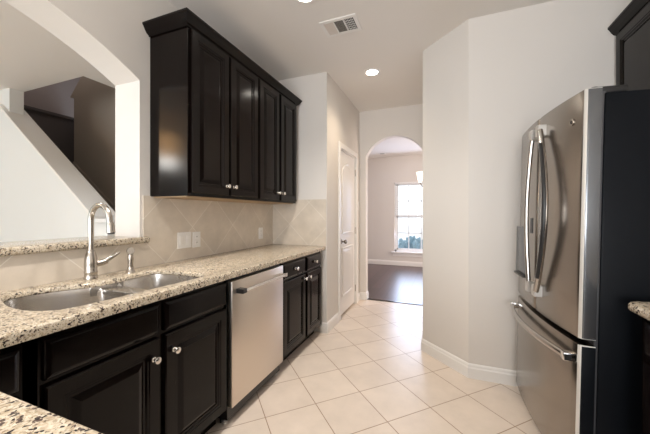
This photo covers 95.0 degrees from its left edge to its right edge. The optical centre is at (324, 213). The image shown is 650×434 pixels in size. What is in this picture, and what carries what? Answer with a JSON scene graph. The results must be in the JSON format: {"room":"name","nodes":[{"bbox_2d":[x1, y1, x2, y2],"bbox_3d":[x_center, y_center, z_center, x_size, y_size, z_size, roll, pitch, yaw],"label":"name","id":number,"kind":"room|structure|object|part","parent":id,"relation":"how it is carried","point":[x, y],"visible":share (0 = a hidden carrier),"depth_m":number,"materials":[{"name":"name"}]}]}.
{"room":"kitchen","nodes":[
{"label":"kitchen","id":0,"kind":"room"},
{"bbox_2d":[0,88,96,241],"bbox_3d":[-4.464,-0.122,3.885,4.850,2.745,0.130,0,0,21],"label":"wall","id":1,"kind":"structure","parent":0,"point":[35,204],"depth_m":3.40,"materials":[{"name":"white paint"}]},
{"bbox_2d":[0,104,114,218],"bbox_3d":[-3.019,-0.629,3.323,1.750,1.365,0.244,0,0,21],"label":"cap","id":2,"kind":"object","parent":1,"relation":"attached to","point":[66,172],"visible":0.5,"depth_m":3.27,"materials":[{"name":"white paint"}]},
{"bbox_2d":[97,223,114,235],"bbox_3d":[-2.130,0.667,2.974,0.160,1.165,0.180,0,0,21],"label":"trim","id":3,"kind":"structure","parent":1,"relation":"attached to","point":[101,227],"depth_m":2.89,"materials":[{"name":"white paint"}]},
{"bbox_2d":[94,218,114,222],"bbox_3d":[-2.120,0.065,2.970,0.178,0.040,0.230,0,0,21],"label":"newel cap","id":4,"kind":"object","parent":3,"relation":"on","point":[104,219],"visible":0.39,"depth_m":2.87,"materials":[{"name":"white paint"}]},
{"bbox_2d":[24,109,73,163],"bbox_3d":[-4.476,-0.150,4.524,0.200,2.800,1.050,0,0,21],"label":"wall","id":5,"kind":"structure","parent":0,"point":[60,131],"depth_m":4.78,"materials":[{"name":"grey paint"}]},
{"bbox_2d":[24,105,73,120],"bbox_3d":[-4.462,-1.575,4.518,0.230,0.050,1.050,0,0,21],"label":"cap","id":6,"kind":"object","parent":5,"relation":"on","point":[25,106],"visible":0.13,"depth_m":4.63,"materials":[{"name":"grey paint"}]},
{"bbox_2d":[24,77,80,117],"bbox_3d":[-4.600,-2.700,4.599,0.075,2.500,2.200,0,0,21],"label":"wall","id":7,"kind":"structure","parent":0,"point":[55,98],"depth_m":4.91,"materials":[{"name":"grey paint"}]},
{"bbox_2d":[4,0,206,273],"bbox_3d":[-1.853,-0.122,0.480,0.230,2.745,6.540,0,0,21],"label":"wall","id":8,"kind":"structure","parent":0,"point":[111,35],"depth_m":1.88,"materials":[{"name":"white paint"}]},
{"bbox_2d":[0,243,143,291],"bbox_3d":[-1.575,0.260,0.860,0.010,0.152,2.249,0,0,21],"label":"tile backsplash","id":9,"kind":"structure","parent":8,"relation":"attached to","point":[27,270],"depth_m":1.47,"materials":[{"name":"beige tile"}]},
{"bbox_2d":[0,236,149,256],"bbox_3d":[-1.641,0.164,1.098,0.372,0.038,1.899,0,0,21],"label":"granite bar ledge","id":10,"kind":"object","parent":8,"relation":"on","point":[62,244],"visible":1,"depth_m":1.52,"materials":[{"name":"beige stone"}]},
{"bbox_2d":[150,26,257,200],"bbox_3d":[-0.838,-0.639,2.236,0.372,1.051,0.747,0,0,21],"label":"upper cabinet","id":11,"kind":"object","parent":8,"relation":"attached to","point":[204,103],"visible":1,"depth_m":1.94,"materials":[{"name":"brown wood"}]},
{"bbox_3d":[-0.769,-0.642,2.014,0.020,1.021,0.348,0,0,21],"label":"door","id":12,"kind":"part","parent":11,"relation":"part of","materials":[{"name":"brown wood"}]},
{"bbox_2d":[142,7,301,105],"bbox_3d":[-0.707,-1.192,2.567,0.373,0.070,1.570,0,0,21],"label":"crown molding","id":13,"kind":"structure","parent":11,"relation":"attached to","point":[184,17],"depth_m":1.97,"materials":[{"name":"brown wood"}]},
{"bbox_2d":[154,196,292,203],"bbox_3d":[-0.737,-0.111,2.577,0.291,0.006,1.420,0,0,21],"label":"rail","id":14,"kind":"object","parent":11,"relation":"attached to","point":[169,197],"visible":0.86,"depth_m":2.22,"materials":[{"name":"beige wood"}]},
{"bbox_3d":[-0.634,-0.642,2.357,0.020,1.021,0.348,0,0,21],"label":"door","id":15,"kind":"part","parent":11,"relation":"part of","materials":[{"name":"brown wood"}]},
{"bbox_2d":[142,196,272,265],"bbox_3d":[-0.877,0.109,2.637,0.010,0.454,1.571,0,0,21],"label":"tile backsplash","id":16,"kind":"structure","parent":8,"relation":"attached to","point":[223,227],"depth_m":2.37,"materials":[{"name":"beige tile"}]},
{"bbox_2d":[177,232,190,248],"bbox_3d":[-1.037,0.193,2.203,0.009,0.118,0.126,0,0,21],"label":"switch plate","id":17,"kind":"object","parent":16,"relation":"attached to","point":[183,238],"visible":1,"depth_m":2.19,"materials":[{"name":"white plastic"}]},
{"bbox_2d":[192,232,199,247],"bbox_3d":[-0.995,0.198,2.310,0.008,0.119,0.079,0,0,21],"label":"outlet plate","id":18,"kind":"object","parent":16,"relation":"attached to","point":[195,235],"visible":1,"depth_m":2.30,"materials":[{"name":"white plastic"}]},
{"bbox_2d":[259,227,262,238],"bbox_3d":[-0.673,0.201,3.131,0.008,0.118,0.074,0,0,21],"label":"outlet plate","id":19,"kind":"object","parent":16,"relation":"attached to","point":[261,228],"visible":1,"depth_m":3.13,"materials":[{"name":"white plastic"}]},
{"bbox_2d":[257,79,296,202],"bbox_3d":[-0.571,-0.639,2.916,0.372,1.051,0.711,0,0,21],"label":"upper cabinet","id":20,"kind":"object","parent":8,"relation":"attached to","point":[277,116],"visible":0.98,"depth_m":2.79,"materials":[{"name":"brown wood"}]},
{"bbox_3d":[-0.501,-0.642,2.696,0.020,1.021,0.324,0,0,21],"label":"door","id":21,"kind":"part","parent":20,"relation":"part of","materials":[{"name":"brown wood"}]},
{"bbox_3d":[-0.371,-0.642,3.029,0.020,1.021,0.328,0,0,21],"label":"door","id":22,"kind":"part","parent":20,"relation":"part of","materials":[{"name":"brown wood"}]},
{"bbox_2d":[70,72,330,331],"bbox_3d":[-1.988,-1.350,4.014,4.382,5.200,0.180,0,0,21],"label":"wall","id":23,"kind":"structure","parent":0,"point":[314,90],"depth_m":3.24,"materials":[{"name":"white paint"}]},
{"bbox_2d":[73,162,114,210],"bbox_3d":[-2.842,0.179,4.254,2.400,2.008,0.018,0,0,21],"label":"trim","id":24,"kind":"structure","parent":23,"relation":"attached to","point":[86,177],"depth_m":4.49,"materials":[{"name":"beige paint"}]},
{"bbox_2d":[273,199,325,245],"bbox_3d":[-0.288,0.090,3.245,0.643,0.491,0.010,0,0,21],"label":"tile backsplash","id":25,"kind":"structure","parent":23,"relation":"attached to","point":[302,222],"depth_m":3.23,"materials":[{"name":"beige tile"}]},
{"bbox_2d":[0,0,553,111],"bbox_3d":[-2.910,-1.555,1.481,9.500,0.120,7.870,0,0,21],"label":"ceiling","id":26,"kind":"structure","parent":0,"point":[286,39],"depth_m":2.55,"materials":[{"name":"white paint"}]},
{"bbox_2d":[295,0,314,3],"bbox_3d":[-0.139,-1.491,2.031,0.170,0.008,0.170,0,0,21],"label":"recessed light","id":27,"kind":"object","parent":26,"relation":"in","point":[298,1],"visible":1,"depth_m":2.09,"materials":[{"name":"white plastic"}]},
{"bbox_2d":[319,13,361,37],"bbox_3d":[0.126,-1.490,2.367,0.295,0.009,0.206,0,0,21],"label":"ceiling vent","id":28,"kind":"object","parent":26,"relation":"in","point":[350,23],"visible":1,"depth_m":2.35,"materials":[{"name":"white plastic"}]},
{"bbox_2d":[364,68,379,75],"bbox_3d":[0.494,-1.491,3.136,0.170,0.008,0.170,0,0,21],"label":"recessed light","id":29,"kind":"object","parent":26,"relation":"in","point":[372,71],"visible":1,"depth_m":3.13,"materials":[{"name":"white plastic"}]},
{"bbox_2d":[331,77,358,317],"bbox_3d":[0.228,-0.122,3.826,0.120,2.745,1.210,0,0,21],"label":"wall","id":30,"kind":"structure","parent":0,"point":[344,115],"depth_m":3.42,"materials":[{"name":"white paint"}]},
{"bbox_2d":[320,312,338,333],"bbox_3d":[0.057,1.196,3.307,0.088,0.108,0.386,0,0,21],"label":"baseboard","id":31,"kind":"structure","parent":30,"relation":"attached to","point":[327,327],"depth_m":3.17,"materials":[{"name":"white paint"}]},
{"bbox_2d":[338,141,357,320],"bbox_3d":[0.253,0.201,3.866,0.138,2.099,0.806,0,0,21],"label":"door frame","id":32,"kind":"structure","parent":30,"relation":"attached to","point":[341,147],"depth_m":3.92,"materials":[{"name":"white paint"}]},
{"bbox_2d":[341,151,355,314],"bbox_3d":[0.307,0.228,3.850,0.109,1.997,0.660,0,0,21],"label":"door","id":33,"kind":"structure","parent":30,"relation":"in","point":[347,162],"depth_m":3.83,"materials":[{"name":"white paint"}]},
{"bbox_3d":[0.294,-0.200,3.850,0.009,0.900,0.440,0,0,21],"label":"panel","id":34,"kind":"part","parent":33,"relation":"part of","materials":[{"name":"white paint"}]},
{"bbox_3d":[0.294,0.715,3.850,0.009,0.610,0.440,0,0,21],"label":"panel","id":35,"kind":"part","parent":33,"relation":"part of","materials":[{"name":"white paint"}]},
{"bbox_2d":[358,291,368,300],"bbox_3d":[0.549,1.196,4.329,0.110,0.108,0.280,0,0,21],"label":"baseboard","id":36,"kind":"structure","parent":30,"relation":"attached to","point":[361,295],"depth_m":4.34,"materials":[{"name":"white paint"}]},
{"bbox_2d":[205,300,540,433],"bbox_3d":[-2.901,1.310,1.504,9.500,0.120,7.920,0,0,21],"label":"floor","id":37,"kind":"structure","parent":0,"point":[370,374],"depth_m":2.08,"materials":[{"name":"beige tile"}]},
{"bbox_2d":[0,340,28,402],"bbox_3d":[-1.217,0.812,0.925,0.622,0.875,0.210,0,0,21],"label":"base cabinet","id":38,"kind":"object","parent":37,"relation":"on","point":[14,359],"visible":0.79,"depth_m":0.88,"materials":[{"name":"brown wood"}]},
{"bbox_3d":[-0.941,0.464,0.804,0.020,0.128,0.179,0,0,21],"label":"drawer","id":39,"kind":"part","parent":38,"relation":"part of","materials":[{"name":"brown wood"}]},
{"bbox_2d":[29,280,226,433],"bbox_3d":[-1.001,0.812,1.434,0.652,0.875,0.892,0,0,21],"label":"base cabinet","id":40,"kind":"object","parent":37,"relation":"on","point":[158,367],"visible":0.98,"depth_m":1.24,"materials":[{"name":"brown wood"}]},
{"bbox_3d":[-0.812,0.464,1.132,0.020,0.128,0.410,0,0,21],"label":"drawer","id":41,"kind":"part","parent":40,"relation":"part of","materials":[{"name":"brown wood"}]},
{"bbox_3d":[-0.812,0.842,1.132,0.020,0.587,0.410,0,0,21],"label":"door","id":42,"kind":"part","parent":40,"relation":"part of","materials":[{"name":"brown wood"}]},
{"bbox_3d":[-0.726,0.630,1.284,0.031,0.032,0.032,0,0,21],"label":"knob","id":43,"kind":"part","parent":40,"relation":"part of","materials":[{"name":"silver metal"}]},
{"bbox_2d":[0,244,325,433],"bbox_3d":[-0.290,0.355,1.360,2.034,0.038,3.519,0,0,21],"label":"countertop","id":44,"kind":"structure","parent":40,"relation":"on","point":[17,326],"depth_m":1.22,"materials":[{"name":"beige stone"}]},
{"bbox_2d":[4,274,198,310],"bbox_3d":[-0.999,0.464,1.415,0.501,0.214,0.737,0,0,21],"label":"sink","id":45,"kind":"object","parent":44,"relation":"in","point":[57,300],"visible":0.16,"depth_m":1.44,"materials":[{"name":"silver metal"}]},
{"bbox_3d":[-1.068,0.464,1.266,0.480,0.213,0.409,0,0,21],"label":"bowl","id":46,"kind":"part","parent":45,"relation":"part of","materials":[{"name":"silver metal"}]},
{"bbox_3d":[-0.880,0.449,1.604,0.418,0.183,0.297,0,0,21],"label":"bowl","id":47,"kind":"part","parent":45,"relation":"part of","materials":[{"name":"silver metal"}]},
{"bbox_2d":[83,202,119,279],"bbox_3d":[-1.124,0.139,1.566,0.205,0.395,0.172,0,0,21],"label":"kitchen faucet","id":48,"kind":"object","parent":44,"relation":"on","point":[91,262],"visible":1,"depth_m":1.52,"materials":[{"name":"silver metal"}]},
{"bbox_3d":[-1.142,0.064,1.514,0.174,0.245,0.026,0,0,21],"label":"spout","id":49,"kind":"part","parent":48,"relation":"part of","materials":[{"name":"silver metal"}]},
{"bbox_3d":[-1.193,0.259,1.585,0.033,0.040,0.068,0,0,21],"label":"lever handle","id":50,"kind":"part","parent":48,"relation":"part of","materials":[{"name":"silver metal"}]},
{"bbox_3d":[-1.167,0.238,1.631,0.027,0.058,0.082,0,0,31],"label":"lever","id":51,"kind":"part","parent":48,"relation":"part of","materials":[{"name":"silver metal"}]},
{"bbox_2d":[125,247,135,273],"bbox_3d":[-1.107,0.262,1.698,0.051,0.148,0.060,0,0,-37],"label":"sprayer","id":52,"kind":"object","parent":44,"relation":"on","point":[130,251],"visible":1,"depth_m":1.69,"materials":[{"name":"silver metal"}]},
{"bbox_3d":[-0.688,0.630,1.381,0.031,0.032,0.032,0,0,21],"label":"knob","id":53,"kind":"part","parent":40,"relation":"part of","materials":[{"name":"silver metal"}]},
{"bbox_3d":[-0.652,0.464,1.541,0.020,0.128,0.412,0,0,21],"label":"drawer","id":54,"kind":"part","parent":40,"relation":"part of","materials":[{"name":"brown wood"}]},
{"bbox_3d":[-0.652,0.842,1.541,0.020,0.587,0.412,0,0,21],"label":"door","id":55,"kind":"part","parent":40,"relation":"part of","materials":[{"name":"brown wood"}]},
{"bbox_2d":[218,264,287,423],"bbox_3d":[-0.702,0.818,2.135,0.683,0.864,0.608,0,0,21],"label":"dishwasher","id":56,"kind":"object","parent":37,"relation":"on","point":[254,300],"visible":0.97,"depth_m":1.94,"materials":[{"name":"silver metal"}]},
{"bbox_3d":[-0.393,0.460,2.019,0.023,0.023,0.514,0,0,21],"label":"handle","id":57,"kind":"part","parent":56,"relation":"part of","materials":[{"name":"silver metal"}]},
{"bbox_2d":[280,251,320,363],"bbox_3d":[-0.456,0.812,2.823,0.652,0.875,0.828,0,0,21],"label":"base cabinet","id":58,"kind":"object","parent":37,"relation":"on","point":[302,285],"visible":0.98,"depth_m":2.64,"materials":[{"name":"brown wood"}]},
{"bbox_3d":[-0.260,0.464,2.539,0.020,0.128,0.406,0,0,21],"label":"drawer","id":59,"kind":"part","parent":58,"relation":"part of","materials":[{"name":"brown wood"}]},
{"bbox_3d":[-0.260,0.842,2.540,0.020,0.587,0.406,0,0,21],"label":"door","id":60,"kind":"part","parent":58,"relation":"part of","materials":[{"name":"brown wood"}]},
{"bbox_3d":[-0.108,0.464,2.927,0.020,0.128,0.346,0,0,21],"label":"drawer","id":61,"kind":"part","parent":58,"relation":"part of","materials":[{"name":"brown wood"}]},
{"bbox_3d":[-0.108,0.842,2.927,0.020,0.587,0.346,0,0,21],"label":"door","id":62,"kind":"part","parent":58,"relation":"part of","materials":[{"name":"brown wood"}]},
{"bbox_2d":[367,298,422,304],"bbox_3d":[0.990,1.246,4.231,0.810,0.008,0.050,0,0,21],"label":"trim","id":63,"kind":"structure","parent":37,"relation":"on","point":[368,298],"depth_m":4.23,"materials":[{"name":"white wood"}]},
{"bbox_2d":[510,84,649,433],"bbox_3d":[1.536,0.348,1.588,0.903,1.821,0.840,1,0,17],"label":"refrigerator","id":64,"kind":"object","parent":37,"relation":"on","point":[583,240],"visible":1,"depth_m":1.28,"materials":[{"name":"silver metal"}]},
{"bbox_3d":[1.188,-0.017,1.740,0.036,0.873,0.058,1,0,17],"label":"handle","id":65,"kind":"part","parent":64,"relation":"part of","materials":[{"name":"silver metal"}]},
{"bbox_3d":[1.311,0.000,1.881,0.090,1.081,0.417,1,0,17],"label":"door","id":66,"kind":"part","parent":64,"relation":"part of","materials":[{"name":"silver metal"}]},
{"bbox_3d":[1.162,0.629,1.706,0.078,0.033,0.794,1,0,17],"label":"handle","id":67,"kind":"part","parent":64,"relation":"part of","materials":[{"name":"silver metal"}]},
{"bbox_3d":[1.133,-0.017,1.561,0.039,0.883,0.154,1,0,17],"label":"handle","id":68,"kind":"part","parent":64,"relation":"part of","materials":[{"name":"silver metal"}]},
{"bbox_3d":[1.229,0.868,1.685,0.090,0.603,0.840,1,0,17],"label":"freezer drawer","id":69,"kind":"part","parent":64,"relation":"part of","materials":[{"name":"silver metal"}]},
{"bbox_3d":[1.184,0.000,1.477,0.090,1.081,0.417,1,0,17],"label":"door","id":70,"kind":"part","parent":64,"relation":"part of","materials":[{"name":"silver metal"}]},
{"bbox_2d":[642,317,649,433],"bbox_3d":[1.129,0.812,0.056,0.672,0.875,2.090,0,0,21],"label":"base cabinet","id":71,"kind":"object","parent":37,"relation":"on","point":[645,323],"visible":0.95,"depth_m":1.09,"materials":[{"name":"brown wood"}]},
{"bbox_2d":[628,301,649,320],"bbox_3d":[1.115,0.355,0.059,0.705,0.038,2.125,0,0,21],"label":"countertop","id":72,"kind":"structure","parent":71,"relation":"on","point":[642,309],"depth_m":1.09,"materials":[{"name":"beige stone"}]},
{"bbox_3d":[1.073,0.842,0.803,0.020,0.587,0.660,0,0,21],"label":"door","id":73,"kind":"part","parent":71,"relation":"part of","materials":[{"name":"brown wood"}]},
{"bbox_3d":[1.073,0.464,0.804,0.020,0.128,0.660,0,0,21],"label":"drawer","id":74,"kind":"part","parent":71,"relation":"part of","materials":[{"name":"brown wood"}]},
{"bbox_2d":[359,104,422,292],"bbox_3d":[1.110,-0.122,4.195,5.000,2.745,0.120,0,0,21],"label":"wall","id":75,"kind":"structure","parent":0,"point":[375,126],"depth_m":4.31,"materials":[{"name":"white paint"}]},
{"bbox_2d":[368,155,422,261],"bbox_3d":[2.308,-0.122,7.108,5.100,2.745,0.120,0,0,21],"label":"wall","id":76,"kind":"structure","parent":0,"point":[383,173],"depth_m":7.36,"materials":[{"name":"white paint"}]},
{"bbox_2d":[368,259,422,266],"bbox_3d":[2.283,1.196,7.046,4.900,0.108,0.014,0,0,21],"label":"baseboard","id":77,"kind":"structure","parent":76,"relation":"attached to","point":[370,261],"depth_m":7.26,"materials":[{"name":"white paint"}]},
{"bbox_2d":[391,251,422,253],"bbox_3d":[2.138,0.932,7.100,1.090,0.035,0.080,0,0,21],"label":"window sill","id":78,"kind":"structure","parent":76,"relation":"attached to","point":[392,251],"depth_m":7.12,"materials":[{"name":"white paint"}]},
{"bbox_2d":[393,253,422,256],"bbox_3d":[2.138,0.988,7.102,1.030,0.075,0.016,0,0,21],"label":"trim","id":79,"kind":"structure","parent":76,"relation":"attached to","point":[394,254],"depth_m":7.15,"materials":[{"name":"white paint"}]},
{"bbox_2d":[395,183,422,252],"bbox_3d":[2.165,0.072,7.170,0.950,1.685,0.070,0,0,21],"label":"window","id":80,"kind":"structure","parent":76,"relation":"in","point":[408,249],"depth_m":7.23,"materials":[{"name":"white plastic"}]},
{"bbox_2d":[395,181,422,215],"bbox_3d":[2.142,-0.358,7.110,0.930,0.817,0.042,0,0,21],"label":"window blind","id":81,"kind":"object","parent":80,"relation":"attached to","point":[408,183],"visible":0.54,"depth_m":7.15,"materials":[{"name":"white"}]},
{"bbox_3d":[2.169,-0.316,7.181,0.860,0.818,0.024,0,0,21],"label":"sash","id":82,"kind":"part","parent":80,"relation":"part of","materials":[{"name":"white glass"}]},
{"bbox_3d":[2.161,0.461,7.159,0.860,0.818,0.024,0,0,21],"label":"sash","id":83,"kind":"part","parent":80,"relation":"part of","materials":[{"name":"white plastic"}]},
{"bbox_2d":[368,264,422,303],"bbox_3d":[1.741,1.310,5.666,5.100,0.120,3.220,0,0,21],"label":"floor","id":84,"kind":"structure","parent":0,"point":[385,282],"depth_m":5.36,"materials":[{"name":"brown wood"}]},
{"bbox_2d":[368,137,422,158],"bbox_3d":[1.754,-1.460,5.698,5.100,0.120,3.150,0,0,21],"label":"ceiling","id":85,"kind":"structure","parent":0,"point":[397,146],"depth_m":6.42,"materials":[{"name":"white paint"}]},
{"bbox_2d":[416,172,422,186],"bbox_3d":[2.103,-0.875,5.405,0.856,1.050,0.893,0,0,21],"label":"chandelier","id":86,"kind":"object","parent":85,"relation":"hanging from","point":[419,174],"visible":0.12,"depth_m":5.50,"materials":[{"name":"white glass"}]},
{"bbox_2d":[423,0,631,370],"bbox_3d":[1.860,-0.122,2.911,1.665,2.745,1.721,0,0,21],"label":"wall","id":87,"kind":"structure","parent":0,"point":[489,79],"depth_m":2.24,"materials":[{"name":"white paint"}]},
{"bbox_2d":[421,333,517,386],"bbox_3d":[1.363,1.196,2.773,0.931,0.108,2.326,0,0,-20],"label":"baseboard","id":88,"kind":"structure","parent":87,"relation":"attached to","point":[474,371],"depth_m":2.27,"materials":[{"name":"white paint"}]},
{"bbox_2d":[616,3,649,90],"bbox_3d":[1.849,-0.865,1.437,0.344,0.630,1.026,0,0,21],"label":"upper cabinet","id":89,"kind":"object","parent":87,"relation":"attached to","point":[633,42],"visible":0.62,"depth_m":1.75,"materials":[{"name":"brown wood"}]},
{"bbox_3d":[1.158,-0.123,-0.976,0.130,2.745,6.029,0,0,21],"label":"wall","id":90,"kind":"structure","parent":0,"visible":0},
{"bbox_2d":[608,0,649,35],"bbox_3d":[1.839,-1.200,1.412,0.345,0.070,1.082,0,0,21],"label":"crown molding","id":91,"kind":"structure","parent":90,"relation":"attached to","point":[634,7],"depth_m":1.80,"materials":[{"name":"brown wood"}]},
{"label":"outside","id":92,"kind":"structure","parent":0,"visible":0},
{"bbox_2d":[398,225,422,239],"bbox_3d":[8.698,1.450,22.154,28.000,0.100,32.400,0,0,21],"label":"lawn","id":93,"kind":"structure","parent":92,"point":[401,228],"depth_m":23.84,"materials":[{"name":"grey"}]},
{"bbox_2d":[398,238,407,247],"bbox_3d":[2.192,1.071,8.604,0.433,0.736,0.464,0,0,21],"label":"shrub","id":94,"kind":"object","parent":93,"relation":"on","point":[402,243],"visible":0.3,"depth_m":8.48,"materials":[{"name":"blue plant"}]},
{"bbox_2d":[406,236,415,248],"bbox_3d":[2.641,1.047,9.027,0.426,0.809,0.426,0,0,21],"label":"shrub","id":95,"kind":"object","parent":93,"relation":"on","point":[411,239],"visible":0.23,"depth_m":8.91,"materials":[{"name":"blue plant"}]},
{"bbox_2d":[411,237,422,248],"bbox_3d":[2.646,1.051,8.357,0.443,0.812,0.469,0,0,21],"label":"shrub","id":96,"kind":"object","parent":93,"relation":"on","point":[416,244],"visible":0.3,"depth_m":8.26,"materials":[{"name":"blue plant"}]}
]}

